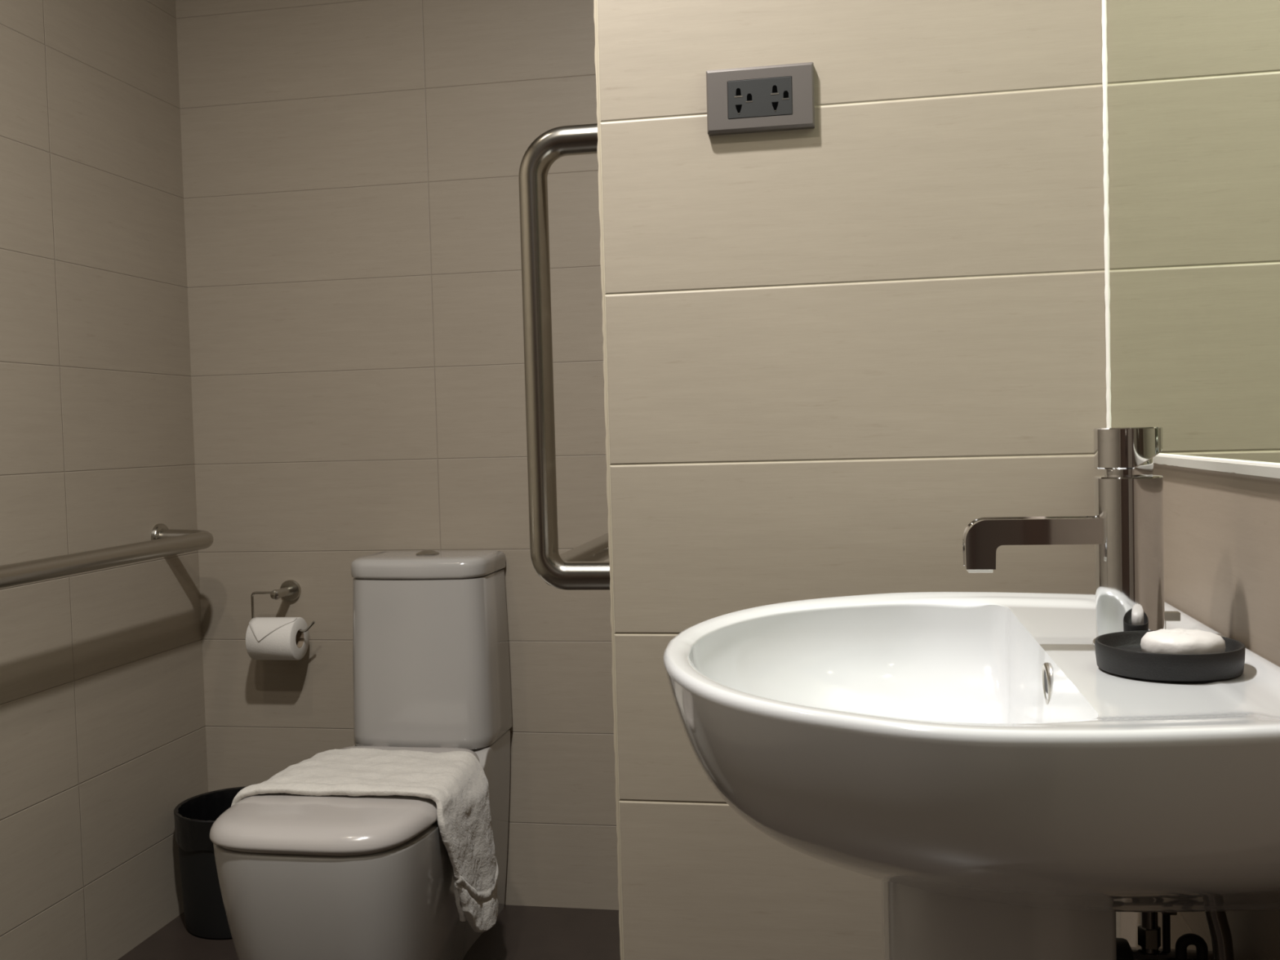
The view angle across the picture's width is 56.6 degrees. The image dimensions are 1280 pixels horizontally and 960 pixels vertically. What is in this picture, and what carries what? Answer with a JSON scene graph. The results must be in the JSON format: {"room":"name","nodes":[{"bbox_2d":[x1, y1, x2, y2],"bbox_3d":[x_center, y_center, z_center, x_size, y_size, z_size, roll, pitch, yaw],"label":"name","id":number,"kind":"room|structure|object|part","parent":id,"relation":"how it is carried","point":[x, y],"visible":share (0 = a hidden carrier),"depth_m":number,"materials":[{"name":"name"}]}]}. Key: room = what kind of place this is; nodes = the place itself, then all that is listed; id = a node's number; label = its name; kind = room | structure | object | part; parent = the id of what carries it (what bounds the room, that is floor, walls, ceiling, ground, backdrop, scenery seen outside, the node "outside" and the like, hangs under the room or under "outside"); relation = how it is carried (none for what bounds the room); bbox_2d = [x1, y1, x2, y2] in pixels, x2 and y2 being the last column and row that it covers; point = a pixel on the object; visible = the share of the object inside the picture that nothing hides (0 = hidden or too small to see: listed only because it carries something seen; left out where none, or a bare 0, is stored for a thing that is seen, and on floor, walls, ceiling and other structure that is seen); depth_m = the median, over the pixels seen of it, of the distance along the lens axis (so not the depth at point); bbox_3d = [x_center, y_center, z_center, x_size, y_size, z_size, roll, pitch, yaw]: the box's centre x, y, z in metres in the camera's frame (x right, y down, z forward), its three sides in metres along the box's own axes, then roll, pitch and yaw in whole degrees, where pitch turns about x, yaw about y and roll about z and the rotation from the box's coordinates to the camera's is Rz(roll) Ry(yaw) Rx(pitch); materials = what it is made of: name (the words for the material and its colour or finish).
{"room":"bathroom","nodes":[
{"label":"bathroom","id":0,"kind":"room"},
{"bbox_2d":[0,0,208,959],"bbox_3d":[-1.368,-0.187,1.041,0.100,2.420,3.377,-1,2,10],"label":"wall","id":1,"kind":"structure","parent":0,"point":[103,721],"depth_m":2.34,"materials":[{"name":"tile"}]},
{"bbox_2d":[0,523,213,588],"bbox_3d":[-1.087,0.157,1.869,0.143,0.070,1.435,-1,2,10],"label":"grab bar","id":2,"kind":"object","parent":1,"relation":"attached to","point":[164,542],"visible":1,"depth_m":2.16,"materials":[{"name":"metal"}]},
{"bbox_2d":[117,904,620,959],"bbox_3d":[-0.420,1.054,0.924,1.957,0.100,3.577,-1,2,10],"label":"floor","id":3,"kind":"structure","parent":0,"point":[519,932],"depth_m":2.44,"materials":[{"name":"brown tile"}]},
{"bbox_2d":[173,786,247,938],"bbox_3d":[-0.871,0.824,2.569,0.244,0.256,0.245,-1,2,10],"label":"waste bin","id":4,"kind":"object","parent":3,"relation":"on","point":[205,914],"visible":0.37,"depth_m":2.47,"materials":[{"name":"black plastic"}]},
{"bbox_2d":[209,550,511,959],"bbox_3d":[-0.490,0.556,2.246,0.372,0.795,0.749,-1,2,10],"label":"toilet","id":5,"kind":"object","parent":3,"relation":"on","point":[300,877],"visible":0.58,"depth_m":2.07,"materials":[{"name":"ceramic"}]},
{"bbox_3d":[-0.508,0.582,2.145,0.345,0.007,0.516,-1,2,10],"label":"seat","id":6,"kind":"part","parent":5,"relation":"part of","materials":[{"name":"plastic"}]},
{"bbox_3d":[-0.509,0.560,2.144,0.372,0.036,0.542,-1,2,10],"label":"lid","id":7,"kind":"part","parent":5,"relation":"part of","materials":[{"name":"plastic"}]},
{"bbox_3d":[-0.485,0.756,2.254,0.368,0.395,0.734,-1,2,10],"label":"bowl","id":8,"kind":"part","parent":5,"relation":"part of","materials":[{"name":"ceramic"}]},
{"bbox_2d":[231,747,498,932],"bbox_3d":[-0.487,0.675,2.176,0.421,0.311,0.274,-1,2,10],"label":"hand towel","id":9,"kind":"object","parent":5,"relation":"hanging from","point":[456,781],"visible":1,"depth_m":2.13,"materials":[{"name":"white fabric"}]},
{"bbox_3d":[-0.451,0.177,2.503,0.292,0.041,0.196,-1,2,10],"label":"cistern lid","id":10,"kind":"part","parent":5,"relation":"part of","materials":[{"name":"ceramic"}]},
{"bbox_2d":[662,591,1279,959],"bbox_3d":[0.245,0.554,0.933,0.429,0.862,0.563,-1,2,10],"label":"washbasin","id":11,"kind":"object","parent":3,"relation":"on","point":[1008,793],"visible":0.96,"depth_m":0.72,"materials":[{"name":"white ceramic"}]},
{"bbox_2d":[962,426,1180,648],"bbox_3d":[0.335,0.044,0.913,0.168,0.166,0.085,-1,2,10],"label":"tap","id":12,"kind":"object","parent":11,"relation":"on","point":[1126,529],"visible":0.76,"depth_m":0.88,"materials":[{"name":"silver metal"}]},
{"bbox_3d":[0.299,0.048,0.904,0.102,0.038,0.025,-1,2,10],"label":"spout","id":13,"kind":"part","parent":12,"relation":"part of","materials":[{"name":"silver metal"}]},
{"bbox_3d":[0.365,-0.024,0.889,0.048,0.030,0.048,-1,2,10],"label":"lever handle","id":14,"kind":"part","parent":12,"relation":"part of","materials":[{"name":"silver metal"}]},
{"bbox_3d":[0.414,0.108,0.941,0.025,0.007,0.008,-1,2,10],"label":"pop rod","id":15,"kind":"part","parent":12,"relation":"part of","materials":[{"name":"metal"}]},
{"bbox_2d":[1094,630,1245,682],"bbox_3d":[0.361,0.120,0.813,0.094,0.018,0.094,-1,2,10],"label":"soap dish","id":16,"kind":"object","parent":11,"relation":"on","point":[1118,653],"visible":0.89,"depth_m":0.78,"materials":[{"name":"black"}]},
{"bbox_2d":[1140,628,1226,653],"bbox_3d":[0.369,0.112,0.808,0.053,0.018,0.050,-1,2,10],"label":"soap","id":17,"kind":"object","parent":16,"relation":"in","point":[1175,641],"visible":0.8,"depth_m":0.79,"materials":[{"name":"white wax"}]},
{"bbox_2d":[175,0,618,910],"bbox_3d":[-0.472,-0.273,2.644,1.291,2.420,0.100,-1,2,10],"label":"wall","id":18,"kind":"structure","parent":0,"point":[350,167],"depth_m":2.60,"materials":[{"name":"tile"}]},
{"bbox_2d":[250,579,315,632],"bbox_3d":[-0.775,0.279,2.630,0.150,0.107,0.083,-1,2,10],"label":"paper holder","id":19,"kind":"object","parent":18,"relation":"attached to","point":[291,589],"visible":0.88,"depth_m":2.63,"materials":[{"name":"metal"}]},
{"bbox_2d":[245,617,309,660],"bbox_3d":[-0.794,0.347,2.604,0.105,0.094,0.096,-1,2,10],"label":"toilet roll","id":20,"kind":"object","parent":19,"relation":"hanging from","point":[273,638],"visible":1,"depth_m":2.57,"materials":[{"name":"paper"}]},
{"bbox_3d":[-0.792,0.250,2.627,0.022,0.022,0.074,-1,2,10],"label":"post","id":21,"kind":"part","parent":19,"relation":"part of","materials":[{"name":"metal"}]},
{"bbox_2d":[595,0,1119,959],"bbox_3d":[0.334,-0.265,1.885,0.566,2.420,1.105,-1,2,10],"label":"wall partition","id":22,"kind":"structure","parent":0,"point":[840,347],"depth_m":1.35,"materials":[{"name":"tile"}]},
{"bbox_2d":[518,123,609,590],"bbox_3d":[-0.020,-0.168,1.863,0.126,0.621,0.802,-1,2,10],"label":"grab bar","id":23,"kind":"object","parent":22,"relation":"attached to","point":[582,567],"visible":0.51,"depth_m":1.50,"materials":[{"name":"metal"}]},
{"bbox_3d":[-0.009,0.102,1.884,0.123,0.036,0.743,-1,2,10],"label":"rail","id":24,"kind":"part","parent":23,"relation":"part of","materials":[{"name":"metal"}]},
{"bbox_2d":[593,0,622,959],"bbox_3d":[-0.044,-0.236,1.394,0.004,2.420,0.004,-1,2,10],"label":"trim","id":25,"kind":"structure","parent":22,"relation":"attached to","point":[594,1],"depth_m":1.40,"materials":[{"name":"tile"}]},
{"bbox_2d":[706,62,814,136],"bbox_3d":[0.136,-0.431,1.345,0.121,0.072,0.012,-1,2,10],"label":"wall socket","id":26,"kind":"object","parent":22,"relation":"attached to","point":[779,97],"visible":1,"depth_m":1.34,"materials":[{"name":"plastic"}]},
{"bbox_2d":[1120,462,1279,959],"bbox_3d":[0.459,-0.223,0.709,0.100,2.420,3.377,-1,2,10],"label":"wall","id":27,"kind":"structure","parent":0,"point":[1221,530],"depth_m":0.91,"materials":[{"name":"tile"}]},
{"bbox_2d":[1115,911,1234,959],"bbox_3d":[0.412,0.406,0.915,0.091,0.230,0.124,-1,2,10],"label":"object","id":28,"kind":"object","parent":27,"relation":"attached to","point":[1148,930],"visible":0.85,"depth_m":0.95,"materials":[{"name":"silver metal"}]},
{"bbox_3d":[0.386,0.390,0.964,0.024,0.035,0.035,-1,2,10],"label":"valve knob","id":29,"kind":"part","parent":28,"relation":"part of","materials":[{"name":"black rubber"}]},
{"bbox_3d":[0.423,0.336,0.955,0.006,0.086,0.006,-1,2,10],"label":"lift rod","id":30,"kind":"part","parent":28,"relation":"part of","materials":[{"name":"black metal"}]},
{"bbox_2d":[1102,0,1279,478],"bbox_3d":[0.390,-0.478,0.667,0.012,0.964,1.251,-1,2,10],"label":"wall mirror","id":31,"kind":"object","parent":27,"relation":"attached to","point":[1191,88],"visible":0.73,"depth_m":0.96,"materials":[{"name":"clear glass"}]}
]}

